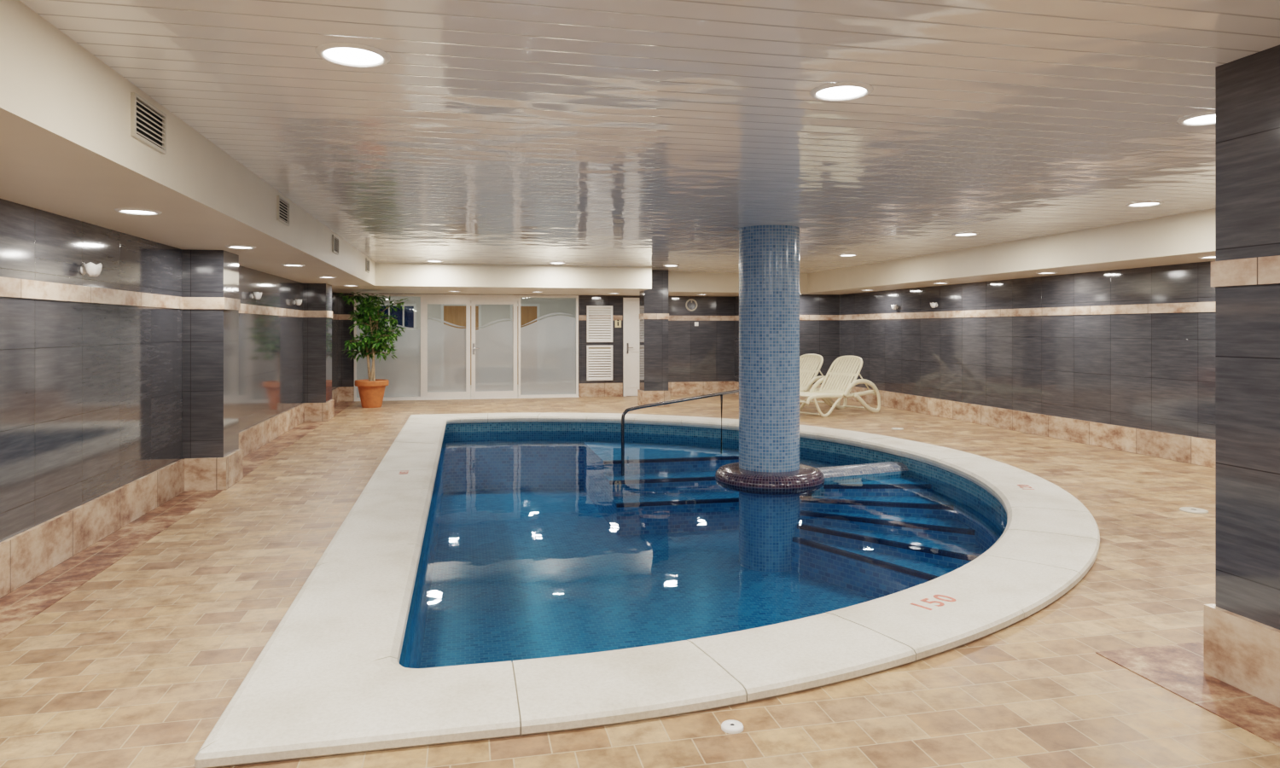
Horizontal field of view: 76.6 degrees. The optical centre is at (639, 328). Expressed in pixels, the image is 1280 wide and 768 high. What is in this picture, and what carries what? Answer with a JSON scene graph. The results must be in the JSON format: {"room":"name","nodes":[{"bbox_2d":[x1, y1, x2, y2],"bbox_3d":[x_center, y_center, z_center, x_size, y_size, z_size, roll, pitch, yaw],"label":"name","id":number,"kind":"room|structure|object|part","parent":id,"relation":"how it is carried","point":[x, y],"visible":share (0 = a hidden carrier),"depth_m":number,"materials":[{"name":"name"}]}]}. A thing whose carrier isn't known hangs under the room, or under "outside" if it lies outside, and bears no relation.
{"room":"indoor swimming pool","nodes":[
{"label":"indoor swimming pool","id":0,"kind":"room"},
{"bbox_2d":[0,198,337,541],"bbox_3d":[-4.130,0.210,6.577,0.200,2.680,20.600,0,0,-12],"label":"wall","id":1,"kind":"structure","parent":0,"point":[91,393],"depth_m":5.77,"materials":[{"name":"stone"}]},
{"bbox_2d":[80,261,102,276],"bbox_3d":[-3.744,-0.401,5.535,0.114,0.094,0.152,0,0,-12],"label":"wall sconce","id":2,"kind":"object","parent":1,"relation":"attached to","point":[90,269],"visible":1,"depth_m":5.50,"materials":[{"name":"white plastic"}]},
{"bbox_2d":[114,208,162,215],"bbox_3d":[-3.110,-0.724,5.027,0.254,0.011,0.254,0,0,-12],"label":"recessed light","id":3,"kind":"object","parent":1,"relation":"attached to","point":[128,211],"visible":1,"depth_m":5.01,"materials":[{"name":"white plastic"}]},
{"bbox_2d":[130,92,166,154],"bbox_3d":[-2.371,-0.985,3.918,0.018,0.200,0.400,0,0,-12],"label":"air vent","id":4,"kind":"object","parent":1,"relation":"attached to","point":[148,122],"visible":1,"depth_m":3.90,"materials":[{"name":"white metal"}]},
{"bbox_2d":[0,276,338,319],"bbox_3d":[-4.027,-0.235,6.599,0.012,0.110,20.600,0,0,-12],"label":"trim band","id":5,"kind":"object","parent":1,"relation":"attached to","point":[15,288],"visible":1,"depth_m":5.73,"materials":[{"name":"stone"}]},
{"bbox_2d":[0,386,339,598],"bbox_3d":[-4.019,1.350,6.601,0.028,0.300,20.600,0,0,-12],"label":"baseboard","id":6,"kind":"structure","parent":1,"relation":"attached to","point":[26,555],"depth_m":5.69,"materials":[{"name":"stone"}]},
{"bbox_2d":[0,401,355,639],"bbox_3d":[-3.831,1.504,6.590,0.330,0.013,20.500,0,0,-12],"label":"trim","id":7,"kind":"structure","parent":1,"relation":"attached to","point":[29,600],"depth_m":5.48,"materials":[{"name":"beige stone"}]},
{"bbox_2d":[0,0,390,293],"bbox_3d":[-3.519,-0.930,6.709,1.050,0.400,20.600,0,0,-12],"label":"soffit","id":8,"kind":"structure","parent":1,"relation":"attached to","point":[67,147],"depth_m":4.22,"materials":[{"name":"beige paint"}]},
{"bbox_2d":[225,244,256,249],"bbox_3d":[-3.551,-0.724,7.213,0.254,0.011,0.254,0,0,-12],"label":"recessed light","id":9,"kind":"object","parent":1,"relation":"attached to","point":[237,247],"visible":1,"depth_m":7.22,"materials":[{"name":"white glass"}]},
{"bbox_2d":[250,291,261,299],"bbox_3d":[-4.694,-0.401,9.933,0.114,0.094,0.152,0,0,-12],"label":"wall sconce","id":10,"kind":"object","parent":1,"relation":"attached to","point":[257,295],"visible":1,"depth_m":9.89,"materials":[{"name":"white ceramic"}]},
{"bbox_2d":[276,195,289,226],"bbox_3d":[-2.993,-0.985,6.802,0.018,0.200,0.400,0,0,-12],"label":"air vent","id":11,"kind":"object","parent":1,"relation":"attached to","point":[282,206],"visible":1,"depth_m":6.78,"materials":[{"name":"white metal"}]},
{"bbox_2d":[281,263,305,266],"bbox_3d":[-3.965,-0.724,9.272,0.254,0.011,0.254,0,0,-12],"label":"recessed light","id":12,"kind":"object","parent":1,"relation":"attached to","point":[283,264],"visible":1,"depth_m":9.19,"materials":[{"name":"white glass"}]},
{"bbox_2d":[293,299,302,305],"bbox_3d":[-5.221,-0.401,12.377,0.114,0.094,0.152,0,0,-12],"label":"wall sconce","id":13,"kind":"object","parent":1,"relation":"attached to","point":[298,302],"visible":1,"depth_m":12.34,"materials":[{"name":"white ceramic"}]},
{"bbox_2d":[317,276,336,278],"bbox_3d":[-4.410,-0.724,11.427,0.254,0.011,0.254,0,0,-12],"label":"recessed light","id":14,"kind":"object","parent":1,"relation":"attached to","point":[317,276],"visible":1,"depth_m":11.39,"materials":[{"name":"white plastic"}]},
{"bbox_2d":[331,234,338,255],"bbox_3d":[-3.588,-0.985,9.558,0.018,0.200,0.400,0,0,-12],"label":"air vent","id":15,"kind":"object","parent":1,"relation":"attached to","point":[334,239],"visible":1,"depth_m":9.54,"materials":[{"name":"white metal"}]},
{"bbox_2d":[365,257,369,273],"bbox_3d":[-4.263,-0.985,12.686,0.018,0.200,0.400,0,0,-12],"label":"air vent","id":16,"kind":"object","parent":1,"relation":"attached to","point":[367,261],"visible":1,"depth_m":12.66,"materials":[{"name":"white metal"}]},
{"bbox_2d":[356,296,575,329],"bbox_3d":[-3.894,0.250,21.717,7.250,2.500,0.100,0,0,-12],"label":"wall","id":17,"kind":"structure","parent":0,"point":[490,313],"depth_m":21.70,"materials":[{"name":"white paint"}]},
{"bbox_2d":[378,305,413,328],"bbox_3d":[-6.349,-0.300,21.126,0.900,0.600,0.020,0,0,-12],"label":"window","id":18,"kind":"structure","parent":17,"relation":"in","point":[409,311],"depth_m":21.15,"materials":[{"name":"blue glass"}]},
{"bbox_2d":[441,302,481,329],"bbox_3d":[-4.733,0.415,21.459,1.040,2.170,0.050,0,0,-12],"label":"trim","id":19,"kind":"structure","parent":17,"relation":"attached to","point":[442,305],"depth_m":21.52,"materials":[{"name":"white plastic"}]},
{"bbox_2d":[443,305,478,384],"bbox_3d":[-4.732,0.450,21.457,0.900,2.100,0.055,0,0,-12],"label":"leaf","id":20,"kind":"object","parent":19,"relation":"attached to","point":[456,315],"visible":0.15,"depth_m":21.43,"materials":[{"name":"brown wood"}]},
{"bbox_2d":[510,303,540,321],"bbox_3d":[-3.096,0.415,21.813,0.790,2.170,0.050,0,0,-12],"label":"trim","id":21,"kind":"structure","parent":17,"relation":"attached to","point":[538,305],"depth_m":21.82,"materials":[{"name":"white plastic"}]},
{"bbox_2d":[517,306,536,383],"bbox_3d":[-3.095,0.450,21.810,0.650,2.100,0.055,0,0,-12],"label":"leaf","id":22,"kind":"object","parent":21,"relation":"attached to","point":[528,314],"visible":0.29,"depth_m":21.80,"materials":[{"name":"brown wood"}]},
{"bbox_2d":[470,384,517,397],"bbox_3d":[-3.440,1.530,19.616,7.250,0.060,4.200,0,0,-12],"label":"door frame","id":23,"kind":"structure","parent":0,"point":[517,384],"depth_m":19.52,"materials":[{"name":"paint"}]},
{"bbox_2d":[337,292,734,386],"bbox_3d":[-1.119,0.210,17.866,10.850,2.680,0.200,0,0,-12],"label":"wall","id":24,"kind":"structure","parent":0,"point":[705,352],"depth_m":18.21,"materials":[{"name":"stone"}]},
{"bbox_2d":[354,293,423,400],"bbox_3d":[-5.232,0.380,16.897,1.380,2.200,0.080,0,0,-12],"label":"frame","id":25,"kind":"object","parent":24,"relation":"attached to","point":[361,294],"visible":0.8,"depth_m":16.95,"materials":[{"name":"white plastic"}]},
{"bbox_2d":[378,318,418,328],"bbox_3d":[-5.231,-0.111,16.895,1.280,0.224,0.001,0,0,-12],"label":"etched line","id":26,"kind":"object","parent":24,"relation":"attached to","point":[379,318],"visible":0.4,"depth_m":16.95,"materials":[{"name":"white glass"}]},
{"bbox_2d":[427,317,462,326],"bbox_3d":[-4.083,-0.130,17.142,0.800,0.200,0.001,0,0,-12],"label":"etched line","id":27,"kind":"object","parent":24,"relation":"attached to","point":[447,322],"visible":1,"depth_m":17.14,"materials":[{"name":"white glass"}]},
{"bbox_2d":[423,299,470,399],"bbox_3d":[-4.083,0.440,17.144,0.970,2.080,0.080,0,0,-12],"label":"frame","id":28,"kind":"object","parent":24,"relation":"attached to","point":[466,394],"visible":1,"depth_m":17.11,"materials":[{"name":"white plastic"}]},
{"bbox_2d":[354,395,579,401],"bbox_3d":[-3.638,1.510,17.307,4.670,0.060,0.230,0,0,-12],"label":"trim","id":29,"kind":"structure","parent":24,"relation":"attached to","point":[577,396],"depth_m":17.23,"materials":[{"name":"white plastic"}]},
{"bbox_2d":[423,294,517,300],"bbox_3d":[-3.590,-0.660,17.253,1.980,0.120,0.075,0,0,-12],"label":"trim","id":30,"kind":"structure","parent":24,"relation":"attached to","point":[427,297],"depth_m":17.20,"materials":[{"name":"white plastic"}]},
{"bbox_2d":[472,343,479,354],"bbox_3d":[-3.477,0.435,17.204,0.140,0.230,0.059,0,0,-12],"label":"door handle","id":31,"kind":"object","parent":24,"relation":"in","point":[474,348],"depth_m":17.21,"materials":[{"name":"metal"}]},
{"bbox_2d":[471,300,517,398],"bbox_3d":[-3.115,0.440,17.353,0.970,2.080,0.080,0,0,-12],"label":"frame","id":32,"kind":"object","parent":24,"relation":"attached to","point":[474,394],"visible":1,"depth_m":17.31,"materials":[{"name":"white plastic"}]},
{"bbox_2d":[477,319,512,328],"bbox_3d":[-3.115,-0.104,17.351,0.800,0.214,0.001,0,0,-12],"label":"etched line","id":33,"kind":"object","parent":24,"relation":"attached to","point":[493,322],"visible":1,"depth_m":17.35,"materials":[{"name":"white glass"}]},
{"bbox_2d":[375,262,651,295],"bbox_3d":[-2.481,-0.930,15.884,4.850,0.400,3.100,0,0,-12],"label":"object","id":34,"kind":"structure","parent":24,"relation":"attached to","point":[391,277],"depth_m":14.46,"materials":[{"name":"beige paint"}]},
{"bbox_2d":[517,295,578,397],"bbox_3d":[-1.986,0.380,17.597,1.300,2.200,0.080,0,0,-12],"label":"frame","id":35,"kind":"object","parent":24,"relation":"attached to","point":[519,296],"visible":1,"depth_m":17.56,"materials":[{"name":"white plastic"}]},
{"bbox_2d":[522,312,575,325],"bbox_3d":[-1.986,-0.198,17.595,1.200,0.299,0.001,0,0,-12],"label":"etched line","id":36,"kind":"object","parent":24,"relation":"attached to","point":[549,314],"visible":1,"depth_m":17.60,"materials":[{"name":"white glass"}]},
{"bbox_2d":[339,381,827,401],"bbox_3d":[-0.947,1.350,17.070,10.394,0.300,1.428,0,0,-12],"label":"baseboard","id":37,"kind":"structure","parent":24,"relation":"attached to","point":[346,393],"depth_m":18.11,"materials":[{"name":"stone"}]},
{"bbox_2d":[338,314,838,320],"bbox_3d":[-0.949,-0.235,17.078,10.426,0.110,1.412,0,0,-12],"label":"trim band","id":38,"kind":"object","parent":24,"relation":"attached to","point":[341,317],"visible":0.6,"depth_m":17.88,"materials":[{"name":"stone"}]},
{"bbox_2d":[586,345,612,380],"bbox_3d":[-0.884,0.755,17.797,0.580,0.770,0.035,0,0,-12],"label":"vent panel","id":39,"kind":"object","parent":24,"relation":"attached to","point":[599,358],"visible":1,"depth_m":17.79,"materials":[{"name":"white plastic"}]},
{"bbox_2d":[586,305,612,342],"bbox_3d":[-0.884,-0.100,17.797,0.580,0.800,0.035,0,0,-12],"label":"vent panel","id":40,"kind":"object","parent":24,"relation":"attached to","point":[597,330],"visible":1,"depth_m":17.79,"materials":[{"name":"white plastic"}]},
{"bbox_2d":[615,318,621,327],"bbox_3d":[-0.485,-0.120,17.893,0.140,0.200,0.014,0,0,-12],"label":"notice sign","id":41,"kind":"object","parent":24,"relation":"attached to","point":[618,322],"visible":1,"depth_m":17.89,"materials":[{"name":"beige plastic"}]},
{"bbox_2d":[622,297,639,396],"bbox_3d":[0.016,0.410,18.034,0.800,2.180,0.110,0,0,-12],"label":"frame","id":42,"kind":"object","parent":24,"relation":"attached to","point":[625,299],"visible":0.45,"depth_m":17.91,"materials":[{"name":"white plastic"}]},
{"bbox_2d":[626,300,639,395],"bbox_3d":[0.018,0.438,18.025,0.670,2.105,0.048,0,0,-12],"label":"door","id":43,"kind":"structure","parent":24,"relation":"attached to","point":[632,307],"depth_m":17.97,"materials":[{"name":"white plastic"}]},
{"bbox_2d":[685,298,697,311],"bbox_3d":[1.159,-0.530,18.236,0.276,0.276,0.038,0,0,-12],"label":"clock","id":44,"kind":"object","parent":24,"relation":"attached to","point":[691,299],"visible":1,"depth_m":18.23,"materials":[{"name":"white plastic"}]},
{"bbox_2d":[622,271,847,296],"bbox_3d":[1.997,-0.930,17.413,4.550,0.400,2.000,0,0,-12],"label":"trim","id":45,"kind":"structure","parent":24,"relation":"attached to","point":[680,283],"depth_m":16.29,"materials":[{"name":"beige paint"}]},
{"bbox_3d":[-5.233,0.380,16.902,1.280,2.100,0.008,0,0,-12],"label":"pane","id":46,"kind":"object","parent":24,"relation":"attached to","visible":0},
{"bbox_2d":[356,321,420,397],"bbox_3d":[-5.231,0.631,16.895,1.280,1.597,0.001,0,0,-12],"label":"film","id":47,"kind":"object","parent":46,"relation":"attached to","point":[403,374],"visible":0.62,"depth_m":16.94,"materials":[{"name":"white glass"}]},
{"bbox_3d":[-4.084,0.413,17.150,0.800,1.855,0.008,0,0,-12],"label":"pane","id":48,"kind":"object","parent":24,"relation":"attached to","visible":0},
{"bbox_2d":[427,319,465,392],"bbox_3d":[-4.083,0.572,17.142,0.800,1.536,0.001,0,0,-12],"label":"film","id":49,"kind":"object","parent":48,"relation":"attached to","point":[446,345],"visible":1,"depth_m":17.14,"materials":[{"name":"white glass"}]},
{"bbox_3d":[-3.117,0.413,17.359,0.800,1.855,0.008,0,0,-12],"label":"pane","id":50,"kind":"object","parent":24,"relation":"attached to","visible":0},
{"bbox_2d":[475,320,513,391],"bbox_3d":[-3.115,0.590,17.351,0.800,1.500,0.001,0,0,-12],"label":"film","id":51,"kind":"object","parent":50,"relation":"attached to","point":[494,358],"visible":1,"depth_m":17.36,"materials":[{"name":"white glass"}]},
{"bbox_3d":[-1.988,0.380,17.603,1.200,2.100,0.008,0,0,-12],"label":"pane","id":52,"kind":"object","parent":24,"relation":"attached to","visible":0},
{"bbox_2d":[520,315,575,395],"bbox_3d":[-1.986,0.572,17.595,1.200,1.715,0.001,0,0,-12],"label":"film","id":53,"kind":"object","parent":52,"relation":"attached to","point":[548,345],"visible":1,"depth_m":17.60,"materials":[{"name":"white glass"}]},
{"bbox_2d":[0,394,1279,767],"bbox_3d":[1.075,1.500,7.700,10.450,0.001,20.600,0,0,-12],"label":"floor","id":54,"kind":"structure","parent":0,"point":[136,666],"depth_m":3.73,"materials":[{"name":"beige tile"}]},
{"bbox_2d":[181,448,242,491],"bbox_3d":[-4.106,1.350,7.769,0.409,0.300,0.580,0,0,-12],"label":"base","id":55,"kind":"object","parent":54,"relation":"on","point":[210,474],"visible":0.71,"depth_m":7.51,"materials":[{"name":"stone"}]},
{"bbox_2d":[182,249,238,458],"bbox_3d":[-4.106,0.385,7.769,0.349,2.230,0.520,0,0,-12],"label":"shaft","id":56,"kind":"object","parent":55,"relation":"on","point":[210,336],"visible":0.71,"depth_m":7.53,"materials":[{"name":"tile"}]},
{"bbox_2d":[183,296,240,310],"bbox_3d":[-4.106,-0.235,7.769,0.373,0.110,0.544,0,0,-12],"label":"band","id":57,"kind":"object","parent":56,"relation":"attached to","point":[189,302],"visible":0.86,"depth_m":7.52,"materials":[{"name":"stone"}]},
{"bbox_2d":[302,399,334,421],"bbox_3d":[-5.316,1.350,13.380,0.409,0.300,0.660,0,0,-12],"label":"base","id":58,"kind":"object","parent":54,"relation":"on","point":[313,411],"visible":0.71,"depth_m":13.07,"materials":[{"name":"stone"}]},
{"bbox_2d":[302,283,331,402],"bbox_3d":[-5.316,0.385,13.380,0.349,2.230,0.600,0,0,-12],"label":"shaft","id":59,"kind":"object","parent":58,"relation":"on","point":[317,331],"visible":0.79,"depth_m":13.10,"materials":[{"name":"stone"}]},
{"bbox_2d":[303,310,332,318],"bbox_3d":[-5.316,-0.235,13.380,0.373,0.110,0.624,0,0,-12],"label":"band","id":60,"kind":"object","parent":59,"relation":"attached to","point":[306,313],"visible":0.86,"depth_m":13.09,"materials":[{"name":"stone"}]},
{"bbox_2d":[334,291,407,407],"bbox_3d":[-5.052,0.405,15.500,1.323,2.190,1.052,0,0,-3],"label":"ficus tree","id":61,"kind":"object","parent":54,"relation":"on","point":[371,391],"visible":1,"depth_m":15.32,"materials":[{"name":"green plant"}]},
{"bbox_3d":[-5.118,1.242,15.469,0.620,0.515,0.620,0,0,-12],"label":"terracotta pot","id":62,"kind":"part","parent":61,"relation":"part of","materials":[{"name":"ceramic"}]},
{"bbox_2d":[194,412,1099,767],"bbox_3d":[0.561,2.041,8.848,6.630,1.218,11.060,0,0,-12],"label":"swimming pool","id":63,"kind":"object","parent":54,"relation":"in","point":[558,590],"visible":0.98,"depth_m":7.19,"materials":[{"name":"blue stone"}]},
{"bbox_2d":[621,389,738,476],"bbox_3d":[0.932,1.611,11.892,2.675,1.478,0.054,0,0,-27],"label":"pool handrail","id":64,"kind":"object","parent":63,"relation":"on","point":[722,393],"visible":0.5,"depth_m":11.55,"materials":[{"name":"metal"}]},
{"bbox_3d":[1.211,1.440,12.026,0.040,0.920,0.040,0,0,-12],"label":"post","id":65,"kind":"part","parent":64,"relation":"part of","materials":[{"name":"metal"}]},
{"bbox_2d":[738,224,799,571],"bbox_3d":[1.460,0.760,9.164,0.680,3.780,0.680,0,0,-12],"label":"shaft","id":66,"kind":"object","parent":63,"relation":"on","point":[769,254],"visible":0.94,"depth_m":8.87,"materials":[{"name":"blue tile"}]},
{"bbox_2d":[714,461,825,494],"bbox_3d":[1.460,1.667,9.164,1.230,0.205,1.230,0,0,-12],"label":"ring","id":67,"kind":"object","parent":63,"relation":"on","point":[730,476],"visible":0.84,"depth_m":8.70,"materials":[{"name":"tile"}]},
{"bbox_2d":[637,389,669,406],"bbox_3d":[0.269,1.350,15.823,0.540,0.300,0.480,0,0,-12],"label":"base","id":68,"kind":"object","parent":54,"relation":"on","point":[643,397],"visible":0.64,"depth_m":15.60,"materials":[{"name":"stone"}]},
{"bbox_2d":[721,719,743,733],"bbox_3d":[0.346,1.492,3.042,0.084,0.017,0.084,0,0,-12],"label":"cap","id":69,"kind":"object","parent":54,"relation":"on","point":[730,726],"visible":1,"depth_m":3.02,"materials":[{"name":"white plastic"}]},
{"bbox_2d":[799,354,840,407],"bbox_3d":[2.858,1.006,15.355,1.990,1.030,0.802,0,0,-38],"label":"sun lounger","id":70,"kind":"object","parent":54,"relation":"on","point":[810,366],"visible":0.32,"depth_m":15.48,"materials":[{"name":"beige plastic"}]},
{"bbox_3d":[3.155,0.831,15.588,0.543,0.680,0.683,0,0,-38],"label":"backrest","id":71,"kind":"part","parent":70,"relation":"part of","materials":[{"name":"beige plastic"}]},
{"bbox_3d":[2.858,1.206,15.355,1.990,0.629,0.802,0,0,-38],"label":"frame","id":72,"kind":"part","parent":70,"relation":"part of","materials":[{"name":"beige plastic"}]},
{"bbox_2d":[799,355,881,417],"bbox_3d":[3.335,1.006,14.332,1.990,1.030,0.802,0,0,-38],"label":"sun lounger","id":73,"kind":"object","parent":54,"relation":"on","point":[840,389],"visible":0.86,"depth_m":14.46,"materials":[{"name":"beige plastic"}]},
{"bbox_3d":[3.041,1.147,14.101,1.040,0.039,0.670,0,0,-38],"label":"seat","id":74,"kind":"part","parent":73,"relation":"part of","materials":[{"name":"beige plastic"}]},
{"bbox_3d":[3.335,1.206,14.332,1.990,0.629,0.802,0,0,-38],"label":"frame","id":75,"kind":"part","parent":73,"relation":"part of","materials":[{"name":"beige plastic"}]},
{"bbox_3d":[3.632,0.831,14.566,0.543,0.680,0.683,0,0,-38],"label":"backrest","id":76,"kind":"part","parent":73,"relation":"part of","materials":[{"name":"beige plastic"}]},
{"bbox_2d":[890,427,903,430],"bbox_3d":[3.838,1.492,12.081,0.180,0.017,0.180,0,0,-12],"label":"cap","id":77,"kind":"object","parent":54,"relation":"on","point":[894,428],"visible":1,"depth_m":12.02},
{"bbox_2d":[1095,641,1279,747],"bbox_3d":[3.355,1.503,2.872,2.070,0.014,2.240,0,0,-12],"label":"inlay","id":78,"kind":"object","parent":54,"relation":"on","point":[1178,669],"visible":0.67,"depth_m":3.40,"materials":[{"name":"brown tile"}]},
{"bbox_2d":[1203,603,1279,708],"bbox_3d":[3.355,1.350,2.872,1.490,0.300,1.660,0,0,-12],"label":"base","id":79,"kind":"object","parent":78,"relation":"on","point":[1242,653],"visible":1,"depth_m":3.35,"materials":[{"name":"tile"}]},
{"bbox_2d":[1179,506,1208,513],"bbox_3d":[4.548,1.492,6.659,0.200,0.017,0.200,0,0,-12],"label":"cap","id":80,"kind":"object","parent":54,"relation":"on","point":[1189,509],"visible":1,"depth_m":6.63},
{"bbox_2d":[19,0,1279,273],"bbox_3d":[1.075,-1.190,7.700,10.850,0.120,21.000,0,0,-12],"label":"ceiling","id":81,"kind":"structure","parent":0,"point":[635,133],"depth_m":4.22,"materials":[{"name":"metal"}]},
{"bbox_2d":[314,42,390,68],"bbox_3d":[-1.182,-1.123,3.346,0.294,0.011,0.294,0,0,-12],"label":"recessed light","id":82,"kind":"object","parent":81,"relation":"in","point":[350,55],"visible":1,"depth_m":3.34,"materials":[{"name":"white plastic"}]},
{"bbox_2d":[424,260,442,261],"bbox_3d":[-3.431,-1.123,13.531,0.294,0.011,0.294,0,0,-12],"label":"recessed light","id":83,"kind":"object","parent":81,"relation":"in","point":[425,260],"visible":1,"depth_m":13.48,"materials":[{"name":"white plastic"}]},
{"bbox_2d":[549,261,565,263],"bbox_3d":[-1.417,-1.123,13.914,0.294,0.011,0.294,0,0,-12],"label":"recessed light","id":84,"kind":"object","parent":81,"relation":"in","point":[549,262],"visible":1,"depth_m":13.88,"materials":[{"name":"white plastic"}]},
{"bbox_2d":[663,264,678,266],"bbox_3d":[0.555,-1.123,14.493,0.294,0.011,0.294,0,0,-12],"label":"recessed light","id":85,"kind":"object","parent":81,"relation":"in","point":[665,264],"visible":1,"depth_m":14.45,"materials":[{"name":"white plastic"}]},
{"bbox_2d":[809,81,872,101],"bbox_3d":[0.958,-1.123,3.859,0.294,0.011,0.294,0,0,-12],"label":"recessed light","id":86,"kind":"object","parent":81,"relation":"in","point":[841,91],"visible":1,"depth_m":3.85,"materials":[{"name":"white plastic"}]},
{"bbox_2d":[838,254,857,256],"bbox_3d":[3.195,-1.123,12.454,0.294,0.011,0.294,0,0,-12],"label":"recessed light","id":87,"kind":"object","parent":81,"relation":"in","point":[841,255],"visible":1,"depth_m":12.49,"materials":[{"name":"white plastic"}]},
{"bbox_2d":[953,232,978,236],"bbox_3d":[3.894,-1.123,9.689,0.294,0.011,0.294,0,0,-12],"label":"recessed light","id":88,"kind":"object","parent":81,"relation":"in","point":[957,234],"visible":1,"depth_m":9.68,"materials":[{"name":"white plastic"}]},
{"bbox_2d":[1125,201,1163,207],"bbox_3d":[4.557,-1.123,7.326,0.294,0.011,0.294,0,0,-12],"label":"recessed light","id":89,"kind":"object","parent":81,"relation":"in","point":[1141,203],"visible":1,"depth_m":7.32,"materials":[{"name":"white plastic"}]},
{"bbox_2d":[1176,110,1215,126],"bbox_3d":[3.053,-1.123,4.342,0.294,0.011,0.294,0,0,-12],"label":"recessed light","id":90,"kind":"object","parent":81,"relation":"in","point":[1208,118],"visible":0.56,"depth_m":4.38,"materials":[{"name":"white plastic"}]},
{"bbox_2d":[639,269,668,390],"bbox_3d":[0.269,0.185,15.823,0.480,2.630,0.420,0,0,-12],"label":"shaft","id":91,"kind":"object","parent":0,"point":[653,333],"visible":0.64,"depth_m":15.63,"materials":[{"name":"stone"}]},
{"bbox_2d":[639,313,669,319],"bbox_3d":[0.269,-0.235,15.823,0.504,0.110,0.444,0,0,-12],"label":"band","id":92,"kind":"object","parent":91,"relation":"attached to","point":[643,316],"visible":0.86,"depth_m":15.61,"materials":[{"name":"stone"}]},
{"bbox_2d":[734,294,839,384],"bbox_3d":[3.229,0.385,17.986,1.900,2.230,1.400,0,0,-12],"label":"wall","id":93,"kind":"structure","parent":0,"point":[820,337],"depth_m":17.42,"materials":[{"name":"stone"}]},
{"bbox_2d":[839,261,1215,439],"bbox_3d":[6.280,0.210,8.823,0.200,2.680,20.600,0,0,-12],"label":"wall","id":94,"kind":"structure","parent":0,"point":[1148,371],"depth_m":11.05,"materials":[{"name":"tile"}]},
{"bbox_2d":[890,304,898,309],"bbox_3d":[4.755,-0.401,15.144,0.114,0.094,0.152,0,0,-12],"label":"wall sconce","id":95,"kind":"object","parent":94,"relation":"attached to","point":[893,306],"visible":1,"depth_m":15.11,"materials":[{"name":"white plastic"}]},
{"bbox_2d":[930,302,937,308],"bbox_3d":[5.030,-0.401,13.873,0.114,0.094,0.152,0,0,-12],"label":"wall sconce","id":96,"kind":"object","parent":94,"relation":"attached to","point":[933,305],"visible":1,"depth_m":13.83,"materials":[{"name":"white plastic"}]},
{"bbox_2d":[807,208,1215,293],"bbox_3d":[5.905,-0.930,7.719,1.000,0.400,18.600,0,0,-12],"label":"soffit","id":97,"kind":"structure","parent":94,"relation":"attached to","point":[1183,238],"depth_m":9.90,"materials":[{"name":"beige paint"}]},
{"bbox_2d":[838,301,1215,319],"bbox_3d":[6.325,-0.235,8.111,0.012,0.110,19.188,0,0,-12],"label":"trim band","id":98,"kind":"object","parent":94,"relation":"attached to","point":[1191,306],"visible":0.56,"depth_m":11.04,"materials":[{"name":"stone"}]},
{"bbox_2d":[843,386,1215,468],"bbox_3d":[6.319,1.350,8.101,0.028,0.300,19.172,0,0,-12],"label":"baseboard","id":99,"kind":"structure","parent":94,"relation":"attached to","point":[1196,450],"depth_m":10.88,"materials":[{"name":"stone"}]},
{"bbox_2d":[1035,272,1057,273],"bbox_3d":[5.293,-0.724,10.554,0.254,0.011,0.254,0,0,-12],"label":"recessed light","id":100,"kind":"object","parent":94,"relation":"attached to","point":[1036,272],"visible":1,"depth_m":10.54,"materials":[{"name":"white plastic"}]},
{"bbox_2d":[1198,255,1215,258],"bbox_3d":[5.799,-0.724,8.208,0.254,0.011,0.254,0,0,-12],"label":"recessed light","id":101,"kind":"object","parent":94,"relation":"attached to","point":[1213,256],"visible":0.56,"depth_m":8.26,"materials":[{"name":"white plastic"}]},
{"bbox_2d":[1215,44,1279,629],"bbox_3d":[3.355,0.185,2.872,1.430,2.630,1.600,0,0,-12],"label":"shaft","id":102,"kind":"object","parent":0,"point":[1248,88],"visible":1,"depth_m":3.37,"materials":[{"name":"tile"}]},
{"bbox_2d":[1210,255,1279,286],"bbox_3d":[3.355,-0.235,2.872,1.454,0.110,1.624,0,0,-12],"label":"band","id":103,"kind":"object","parent":102,"relation":"attached to","point":[1260,270],"visible":1,"depth_m":3.35,"materials":[{"name":"stone"}]},
{"bbox_3d":[-3.440,-1.050,19.616,7.250,0.100,4.200,0,0,-12],"label":"lobby ceiling","id":104,"kind":"object","parent":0,"visible":0},
{"bbox_2d":[377,303,416,330],"bbox_3d":[-6.346,-0.300,21.111,1.000,0.700,0.050,0,0,-12],"label":"frame","id":105,"kind":"object","parent":104,"relation":"attached to","point":[404,305],"visible":0.36,"depth_m":21.16,"materials":[{"name":"white plastic"}]}
]}

